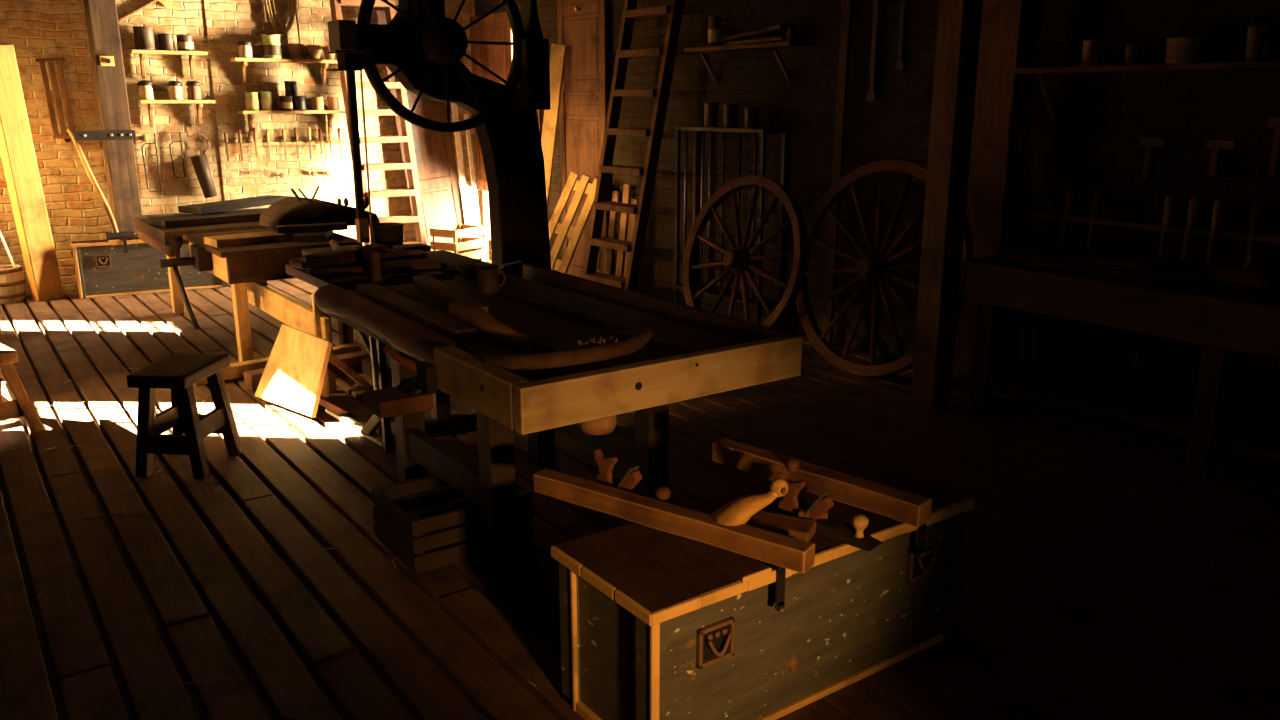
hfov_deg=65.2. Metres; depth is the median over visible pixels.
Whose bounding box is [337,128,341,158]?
chisel
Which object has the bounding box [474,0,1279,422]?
wall
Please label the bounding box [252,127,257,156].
chisel
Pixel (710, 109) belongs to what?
tin can
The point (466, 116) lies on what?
board
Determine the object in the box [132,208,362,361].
bench
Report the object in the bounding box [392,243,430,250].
squared block
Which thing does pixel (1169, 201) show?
chisel
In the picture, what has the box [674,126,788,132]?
shelf
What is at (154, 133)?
wire frame
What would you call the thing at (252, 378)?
ground timber
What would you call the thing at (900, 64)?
bar
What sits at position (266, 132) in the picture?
chisel
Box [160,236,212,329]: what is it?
vise
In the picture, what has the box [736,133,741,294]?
metal rod
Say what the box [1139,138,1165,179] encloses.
tool
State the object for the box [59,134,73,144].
anchor plate
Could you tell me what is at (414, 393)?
bench vise
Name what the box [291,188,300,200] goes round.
stick
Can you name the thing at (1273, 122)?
tool
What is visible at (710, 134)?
metal rod
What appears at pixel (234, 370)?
ground timber
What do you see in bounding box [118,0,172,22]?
brace
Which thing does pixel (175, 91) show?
lidded jar
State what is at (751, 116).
tin can
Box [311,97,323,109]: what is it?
beaker
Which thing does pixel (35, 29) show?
wall
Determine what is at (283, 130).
chisel
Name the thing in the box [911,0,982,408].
post
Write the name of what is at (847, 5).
board
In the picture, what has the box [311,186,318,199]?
stick
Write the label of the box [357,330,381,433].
stick
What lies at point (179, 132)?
wire frame
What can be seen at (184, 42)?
tin can
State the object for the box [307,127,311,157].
chisel
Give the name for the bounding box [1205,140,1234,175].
tool
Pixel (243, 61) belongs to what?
wall shelf
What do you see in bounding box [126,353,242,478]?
wooden stool
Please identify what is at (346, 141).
rail
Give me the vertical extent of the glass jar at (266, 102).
0.180 m
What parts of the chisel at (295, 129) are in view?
handle, blade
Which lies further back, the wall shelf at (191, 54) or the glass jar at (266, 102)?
the glass jar at (266, 102)
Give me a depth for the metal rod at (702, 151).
7.87 m
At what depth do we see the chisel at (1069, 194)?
5.51 m
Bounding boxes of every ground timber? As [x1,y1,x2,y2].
[194,343,361,385]
[244,350,369,390]
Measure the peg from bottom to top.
0.060 m
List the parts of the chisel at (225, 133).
handle, blade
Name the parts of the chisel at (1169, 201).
blade, handle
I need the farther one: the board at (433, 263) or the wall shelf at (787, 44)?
the wall shelf at (787, 44)
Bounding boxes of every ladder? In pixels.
[329,0,426,244]
[582,0,684,291]
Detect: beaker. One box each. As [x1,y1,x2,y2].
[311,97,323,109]
[327,97,338,109]
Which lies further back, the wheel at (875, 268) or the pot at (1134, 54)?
the wheel at (875, 268)
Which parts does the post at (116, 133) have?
bolt plate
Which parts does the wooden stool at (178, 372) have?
leg, seat, leg, leg, leg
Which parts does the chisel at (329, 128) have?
handle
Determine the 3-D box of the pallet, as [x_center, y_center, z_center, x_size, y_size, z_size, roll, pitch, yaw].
[-0.722,-1.188,9.260,0.409,1.071,0.777,-10,18,-34]
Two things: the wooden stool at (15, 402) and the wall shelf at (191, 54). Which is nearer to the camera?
the wooden stool at (15, 402)
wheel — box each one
[683,175,807,328]
[796,160,973,375]
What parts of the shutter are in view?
panel, panel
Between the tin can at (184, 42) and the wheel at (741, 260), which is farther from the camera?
the tin can at (184, 42)
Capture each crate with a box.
[372,465,533,572]
[430,224,485,261]
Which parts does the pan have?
handle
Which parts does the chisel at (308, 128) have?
handle, blade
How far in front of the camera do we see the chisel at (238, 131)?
9.68 m
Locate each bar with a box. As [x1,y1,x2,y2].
[248,170,268,173]
[866,0,880,101]
[895,0,907,70]
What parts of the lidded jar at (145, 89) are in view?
lid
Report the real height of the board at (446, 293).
0.038 m
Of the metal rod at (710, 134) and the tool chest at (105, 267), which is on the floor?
the tool chest at (105, 267)
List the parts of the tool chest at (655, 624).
rail, handle frame, handle plate, ring pull, turned knob, rail, handle frame, handle plate, ring pull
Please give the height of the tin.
0.220 m
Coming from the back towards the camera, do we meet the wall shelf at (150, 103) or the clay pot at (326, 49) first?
the clay pot at (326, 49)
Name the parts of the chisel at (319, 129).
handle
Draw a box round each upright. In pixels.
[311,293,329,397]
[323,312,335,392]
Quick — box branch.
[482,328,652,372]
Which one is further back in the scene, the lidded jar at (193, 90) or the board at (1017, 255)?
the lidded jar at (193, 90)
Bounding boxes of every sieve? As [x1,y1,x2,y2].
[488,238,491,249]
[489,250,491,260]
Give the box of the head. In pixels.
[355,197,368,209]
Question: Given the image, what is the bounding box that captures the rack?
[673,126,788,329]
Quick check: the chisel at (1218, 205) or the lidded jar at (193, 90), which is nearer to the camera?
the chisel at (1218, 205)
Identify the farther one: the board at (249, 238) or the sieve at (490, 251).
the sieve at (490, 251)
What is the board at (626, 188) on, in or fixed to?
on the floor
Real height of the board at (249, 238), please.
0.052 m
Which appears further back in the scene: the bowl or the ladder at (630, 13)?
the ladder at (630, 13)
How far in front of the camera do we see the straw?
3.60 m
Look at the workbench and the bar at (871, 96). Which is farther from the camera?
the bar at (871, 96)
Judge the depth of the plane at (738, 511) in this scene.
2.77 m
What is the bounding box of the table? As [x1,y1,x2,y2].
[285,250,487,433]
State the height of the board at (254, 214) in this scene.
0.052 m
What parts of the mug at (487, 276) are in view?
handle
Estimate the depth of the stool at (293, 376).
5.60 m
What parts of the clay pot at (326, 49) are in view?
pot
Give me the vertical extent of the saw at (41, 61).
0.699 m
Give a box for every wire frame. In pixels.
[141,133,161,191]
[169,132,184,177]
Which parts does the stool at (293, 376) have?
seat, leg, leg, leg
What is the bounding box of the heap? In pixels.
[259,196,379,230]
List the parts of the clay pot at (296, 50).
pot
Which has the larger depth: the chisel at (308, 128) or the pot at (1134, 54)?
the chisel at (308, 128)
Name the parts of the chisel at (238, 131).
handle, blade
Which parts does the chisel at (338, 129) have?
handle, blade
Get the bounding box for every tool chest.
[70,238,227,298]
[551,457,973,719]
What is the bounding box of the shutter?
[470,12,512,190]
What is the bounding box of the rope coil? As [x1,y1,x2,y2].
[263,0,300,43]
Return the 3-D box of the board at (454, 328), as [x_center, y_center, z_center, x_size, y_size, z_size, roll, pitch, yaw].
[-0.924,-0.209,4.024,0.092,0.032,1.101,-9,17,-32]
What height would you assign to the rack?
1.500 m
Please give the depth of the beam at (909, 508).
3.08 m
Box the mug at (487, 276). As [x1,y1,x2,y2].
[476,266,505,295]
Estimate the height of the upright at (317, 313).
0.620 m
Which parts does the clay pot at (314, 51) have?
pot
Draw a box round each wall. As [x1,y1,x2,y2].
[0,0,481,295]
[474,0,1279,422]
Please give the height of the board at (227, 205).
0.052 m
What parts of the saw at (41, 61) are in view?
rail, cross arm, rail, cross arm, rail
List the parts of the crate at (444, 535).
corner post, corner post, corner post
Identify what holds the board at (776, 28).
on the board at (772, 39)
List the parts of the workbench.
leg, leg, leg, leg, rail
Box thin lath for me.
[325,408,382,446]
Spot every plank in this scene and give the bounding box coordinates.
[0,42,63,301]
[246,282,330,341]
[360,414,381,436]
[541,43,565,210]
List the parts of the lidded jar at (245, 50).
lid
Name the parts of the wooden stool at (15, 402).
leg, seat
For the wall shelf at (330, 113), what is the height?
0.248 m
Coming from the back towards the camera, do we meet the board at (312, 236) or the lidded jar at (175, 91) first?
the lidded jar at (175, 91)
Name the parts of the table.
leg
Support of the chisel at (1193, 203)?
attached to the rail at (1266, 238)
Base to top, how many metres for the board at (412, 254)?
0.032 m
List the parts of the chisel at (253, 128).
handle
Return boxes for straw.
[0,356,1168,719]
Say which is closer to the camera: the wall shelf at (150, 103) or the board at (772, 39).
the board at (772, 39)
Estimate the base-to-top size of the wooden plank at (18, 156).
2.167 m
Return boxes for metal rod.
[683,131,687,259]
[693,131,697,286]
[699,131,703,287]
[707,131,711,284]
[719,132,724,291]
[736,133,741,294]
[750,133,757,297]
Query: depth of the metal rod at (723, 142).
7.74 m
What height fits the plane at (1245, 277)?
0.143 m
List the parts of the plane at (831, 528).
knob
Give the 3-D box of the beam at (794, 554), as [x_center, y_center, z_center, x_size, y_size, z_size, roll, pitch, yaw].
[0.064,0.451,2.893,0.947,0.065,0.064,10,18,35]
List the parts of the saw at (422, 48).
guide post, blade, frame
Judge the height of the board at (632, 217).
0.853 m
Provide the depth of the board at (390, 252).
5.05 m
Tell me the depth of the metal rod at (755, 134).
7.42 m
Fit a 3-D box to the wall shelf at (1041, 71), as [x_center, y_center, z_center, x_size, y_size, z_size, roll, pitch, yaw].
[2.673,-1.304,4.867,0.204,0.266,1.900,-10,18,-34]
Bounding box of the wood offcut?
[745,511,815,541]
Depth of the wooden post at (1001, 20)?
5.77 m
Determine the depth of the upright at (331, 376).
5.98 m
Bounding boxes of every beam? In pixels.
[533,469,814,572]
[712,438,931,526]
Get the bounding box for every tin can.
[132,26,155,49]
[157,34,174,50]
[176,35,193,50]
[704,103,717,126]
[708,16,721,46]
[723,104,737,127]
[744,107,759,127]
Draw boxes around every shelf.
[128,50,207,78]
[137,100,214,127]
[231,58,336,85]
[238,110,344,136]
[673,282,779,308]
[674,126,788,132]
[684,41,809,83]
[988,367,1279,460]
[1009,60,1279,117]
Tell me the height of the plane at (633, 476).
0.139 m
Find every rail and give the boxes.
[220,140,348,145]
[1033,212,1279,243]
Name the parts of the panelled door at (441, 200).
iron plate, panel, panel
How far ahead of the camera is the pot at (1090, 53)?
5.20 m
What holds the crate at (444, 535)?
on the floor
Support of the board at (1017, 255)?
on the bench at (1225, 319)
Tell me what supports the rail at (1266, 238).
attached to the wall at (1092, 143)
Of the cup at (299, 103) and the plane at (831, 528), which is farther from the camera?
the cup at (299, 103)
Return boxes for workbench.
[314,264,801,575]
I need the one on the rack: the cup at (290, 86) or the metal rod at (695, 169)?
the metal rod at (695, 169)
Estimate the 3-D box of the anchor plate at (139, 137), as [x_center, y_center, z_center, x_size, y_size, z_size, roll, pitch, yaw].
[-4.607,-2.050,9.236,0.100,0.075,0.035,-10,18,-34]
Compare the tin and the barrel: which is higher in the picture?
the tin
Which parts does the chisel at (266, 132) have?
handle, blade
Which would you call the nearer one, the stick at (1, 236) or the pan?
the pan
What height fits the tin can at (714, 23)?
0.220 m
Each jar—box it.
[137,80,153,99]
[167,81,182,99]
[186,81,200,99]
[238,40,251,57]
[245,92,259,110]
[259,91,272,110]
[786,27,796,40]
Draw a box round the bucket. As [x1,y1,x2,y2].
[369,222,403,247]
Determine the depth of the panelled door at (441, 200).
10.81 m
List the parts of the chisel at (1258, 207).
blade, handle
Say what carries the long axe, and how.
on the tool chest at (105, 267)
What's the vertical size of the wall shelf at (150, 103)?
0.248 m
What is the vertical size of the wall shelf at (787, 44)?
0.266 m
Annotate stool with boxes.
[0,343,43,433]
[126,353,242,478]
[255,324,373,418]
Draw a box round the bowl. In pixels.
[456,263,503,276]
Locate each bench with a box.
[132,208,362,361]
[960,250,1279,480]
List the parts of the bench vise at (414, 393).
handle, guide rod, guide rod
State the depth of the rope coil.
9.71 m
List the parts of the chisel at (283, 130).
handle, blade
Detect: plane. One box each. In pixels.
[593,449,670,502]
[711,478,787,525]
[771,472,882,551]
[1207,255,1271,288]
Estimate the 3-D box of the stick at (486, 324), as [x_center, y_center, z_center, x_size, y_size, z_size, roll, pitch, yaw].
[-0.552,-0.132,3.632,0.088,0.084,0.584,-9,17,-31]
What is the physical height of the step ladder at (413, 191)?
2.925 m
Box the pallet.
[548,172,596,273]
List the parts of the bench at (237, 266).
leg, leg, leg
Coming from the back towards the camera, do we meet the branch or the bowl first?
the bowl
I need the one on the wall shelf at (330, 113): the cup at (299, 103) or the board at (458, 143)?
the cup at (299, 103)
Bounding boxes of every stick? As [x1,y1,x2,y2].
[0,231,15,267]
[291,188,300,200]
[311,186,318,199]
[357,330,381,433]
[447,300,533,348]
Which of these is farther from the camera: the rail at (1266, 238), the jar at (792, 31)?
the jar at (792, 31)
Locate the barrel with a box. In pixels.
[0,265,25,303]
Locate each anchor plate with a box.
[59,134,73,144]
[135,134,147,141]
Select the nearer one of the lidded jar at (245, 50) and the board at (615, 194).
the board at (615, 194)
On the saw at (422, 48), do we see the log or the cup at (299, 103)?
the log
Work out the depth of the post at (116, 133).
8.84 m
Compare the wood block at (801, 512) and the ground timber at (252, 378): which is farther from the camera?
the ground timber at (252, 378)
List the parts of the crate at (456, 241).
corner post, corner post, corner post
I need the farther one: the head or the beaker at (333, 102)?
the beaker at (333, 102)
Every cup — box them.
[279,96,292,110]
[284,81,297,95]
[292,96,305,109]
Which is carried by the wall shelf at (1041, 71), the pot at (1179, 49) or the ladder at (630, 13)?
the pot at (1179, 49)
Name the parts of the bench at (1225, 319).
leg, leg, leg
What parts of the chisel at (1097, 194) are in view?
blade, handle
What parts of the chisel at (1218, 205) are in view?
blade, handle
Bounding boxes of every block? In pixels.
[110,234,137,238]
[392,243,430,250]
[798,509,827,518]
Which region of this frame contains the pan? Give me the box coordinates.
[456,260,521,276]
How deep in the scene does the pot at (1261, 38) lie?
4.53 m
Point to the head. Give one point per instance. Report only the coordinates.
(366, 201)
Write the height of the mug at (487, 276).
0.115 m
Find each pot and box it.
[287,44,303,58]
[306,45,321,59]
[322,46,334,59]
[1081,40,1099,65]
[1124,44,1145,64]
[1164,37,1202,63]
[1243,24,1278,60]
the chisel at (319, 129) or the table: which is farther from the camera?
the chisel at (319, 129)
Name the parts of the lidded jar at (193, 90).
lid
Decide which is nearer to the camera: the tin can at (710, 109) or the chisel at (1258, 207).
the chisel at (1258, 207)
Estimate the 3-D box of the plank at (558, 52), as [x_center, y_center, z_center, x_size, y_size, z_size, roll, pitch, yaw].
[-0.906,-1.884,9.631,0.482,2.221,0.048,6,16,21]
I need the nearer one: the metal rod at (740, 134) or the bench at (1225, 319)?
the bench at (1225, 319)
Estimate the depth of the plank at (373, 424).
5.14 m
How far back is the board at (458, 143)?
10.96 m
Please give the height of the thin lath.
0.025 m
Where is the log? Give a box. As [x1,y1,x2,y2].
[330,239,341,250]
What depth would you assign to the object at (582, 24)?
9.27 m
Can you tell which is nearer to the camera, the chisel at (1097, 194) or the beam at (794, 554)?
the beam at (794, 554)
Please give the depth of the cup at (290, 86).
9.78 m
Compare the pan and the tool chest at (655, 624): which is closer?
the tool chest at (655, 624)
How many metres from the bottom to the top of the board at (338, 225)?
0.043 m
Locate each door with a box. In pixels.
[375,10,464,250]
[480,110,541,252]
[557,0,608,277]
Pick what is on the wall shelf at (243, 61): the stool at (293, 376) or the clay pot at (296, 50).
the clay pot at (296, 50)
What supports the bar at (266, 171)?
attached to the wall at (35, 29)
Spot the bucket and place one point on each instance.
(390, 234)
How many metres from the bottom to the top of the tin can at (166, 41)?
0.145 m
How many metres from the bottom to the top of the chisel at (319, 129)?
0.246 m
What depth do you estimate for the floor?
3.90 m
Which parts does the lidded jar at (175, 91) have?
lid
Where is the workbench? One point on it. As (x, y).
(691, 352)
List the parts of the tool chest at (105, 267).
handle frame, handle plate, rail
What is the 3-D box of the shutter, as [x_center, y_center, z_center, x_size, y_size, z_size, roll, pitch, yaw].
[-1.568,-2.732,10.724,0.035,1.850,0.920,-10,18,-34]
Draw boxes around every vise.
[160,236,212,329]
[362,344,437,418]
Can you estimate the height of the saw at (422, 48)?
2.850 m
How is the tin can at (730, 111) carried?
on the rack
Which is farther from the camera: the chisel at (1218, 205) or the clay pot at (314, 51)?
the clay pot at (314, 51)
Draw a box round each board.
[148,208,266,227]
[178,195,289,213]
[204,231,284,247]
[276,222,347,232]
[289,248,407,268]
[291,249,426,261]
[293,231,332,241]
[305,244,387,261]
[310,258,445,274]
[356,283,477,338]
[413,275,487,311]
[451,103,471,236]
[464,114,479,247]
[605,191,619,274]
[615,184,630,276]
[623,199,638,288]
[726,24,787,40]
[727,37,786,44]
[822,0,853,345]
[1001,250,1206,281]
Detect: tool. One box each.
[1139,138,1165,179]
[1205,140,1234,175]
[1268,118,1279,174]
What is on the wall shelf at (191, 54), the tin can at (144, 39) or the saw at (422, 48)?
the tin can at (144, 39)
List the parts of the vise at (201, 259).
knob, lever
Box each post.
[74,0,141,233]
[370,252,391,452]
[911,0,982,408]
[952,0,1023,386]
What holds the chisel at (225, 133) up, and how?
attached to the rail at (346, 141)
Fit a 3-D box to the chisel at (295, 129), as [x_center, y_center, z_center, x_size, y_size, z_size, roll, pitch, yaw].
[-3.431,-2.166,9.993,0.034,0.306,0.034,-10,18,-34]
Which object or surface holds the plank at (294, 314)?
attached to the bench at (237, 266)
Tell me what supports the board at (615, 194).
on the floor
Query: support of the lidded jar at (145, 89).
on the wall shelf at (150, 103)
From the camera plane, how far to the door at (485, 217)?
11.37 m
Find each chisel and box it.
[224,132,228,160]
[237,130,242,160]
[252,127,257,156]
[265,131,269,160]
[282,129,286,160]
[294,128,298,158]
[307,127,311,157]
[318,128,321,152]
[328,127,331,155]
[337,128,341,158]
[1060,188,1073,244]
[1087,190,1100,248]
[1158,196,1173,256]
[1181,198,1197,259]
[1206,199,1222,263]
[1245,202,1262,261]
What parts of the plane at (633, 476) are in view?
knob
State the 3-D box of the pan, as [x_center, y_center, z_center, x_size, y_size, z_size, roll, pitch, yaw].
[-0.707,-0.437,4.797,0.358,0.038,0.230,-10,18,-34]
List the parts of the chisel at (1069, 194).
blade, handle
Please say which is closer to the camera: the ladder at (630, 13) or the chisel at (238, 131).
the ladder at (630, 13)
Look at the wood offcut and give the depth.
2.82 m
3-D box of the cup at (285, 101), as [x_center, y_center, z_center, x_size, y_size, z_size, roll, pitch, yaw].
[-3.478,-2.524,9.827,0.118,0.140,0.117,-3,15,-13]
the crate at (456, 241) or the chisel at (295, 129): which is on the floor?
the crate at (456, 241)
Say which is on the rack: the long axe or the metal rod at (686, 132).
the metal rod at (686, 132)
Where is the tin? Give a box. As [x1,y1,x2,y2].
[261,34,281,58]
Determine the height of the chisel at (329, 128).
0.285 m
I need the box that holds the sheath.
[186,129,216,197]
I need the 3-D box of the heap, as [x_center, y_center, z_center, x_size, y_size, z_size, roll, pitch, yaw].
[-2.388,-1.102,7.438,0.780,0.190,0.709,-10,18,-34]
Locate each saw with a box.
[35,57,74,138]
[302,0,550,386]
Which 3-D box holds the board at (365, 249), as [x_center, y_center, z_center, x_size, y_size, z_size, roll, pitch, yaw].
[-1.491,-0.549,5.104,0.102,0.030,0.474,8,17,29]
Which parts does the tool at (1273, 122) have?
blade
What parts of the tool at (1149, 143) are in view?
handle, blade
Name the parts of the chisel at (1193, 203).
blade, handle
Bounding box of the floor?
[0,253,1279,719]
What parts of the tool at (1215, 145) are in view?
handle, blade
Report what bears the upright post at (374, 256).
on the floor
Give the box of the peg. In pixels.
[344,198,347,205]
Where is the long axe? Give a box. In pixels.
[67,129,135,238]
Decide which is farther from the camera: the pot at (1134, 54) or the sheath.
the sheath
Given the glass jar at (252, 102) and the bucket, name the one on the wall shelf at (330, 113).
the glass jar at (252, 102)

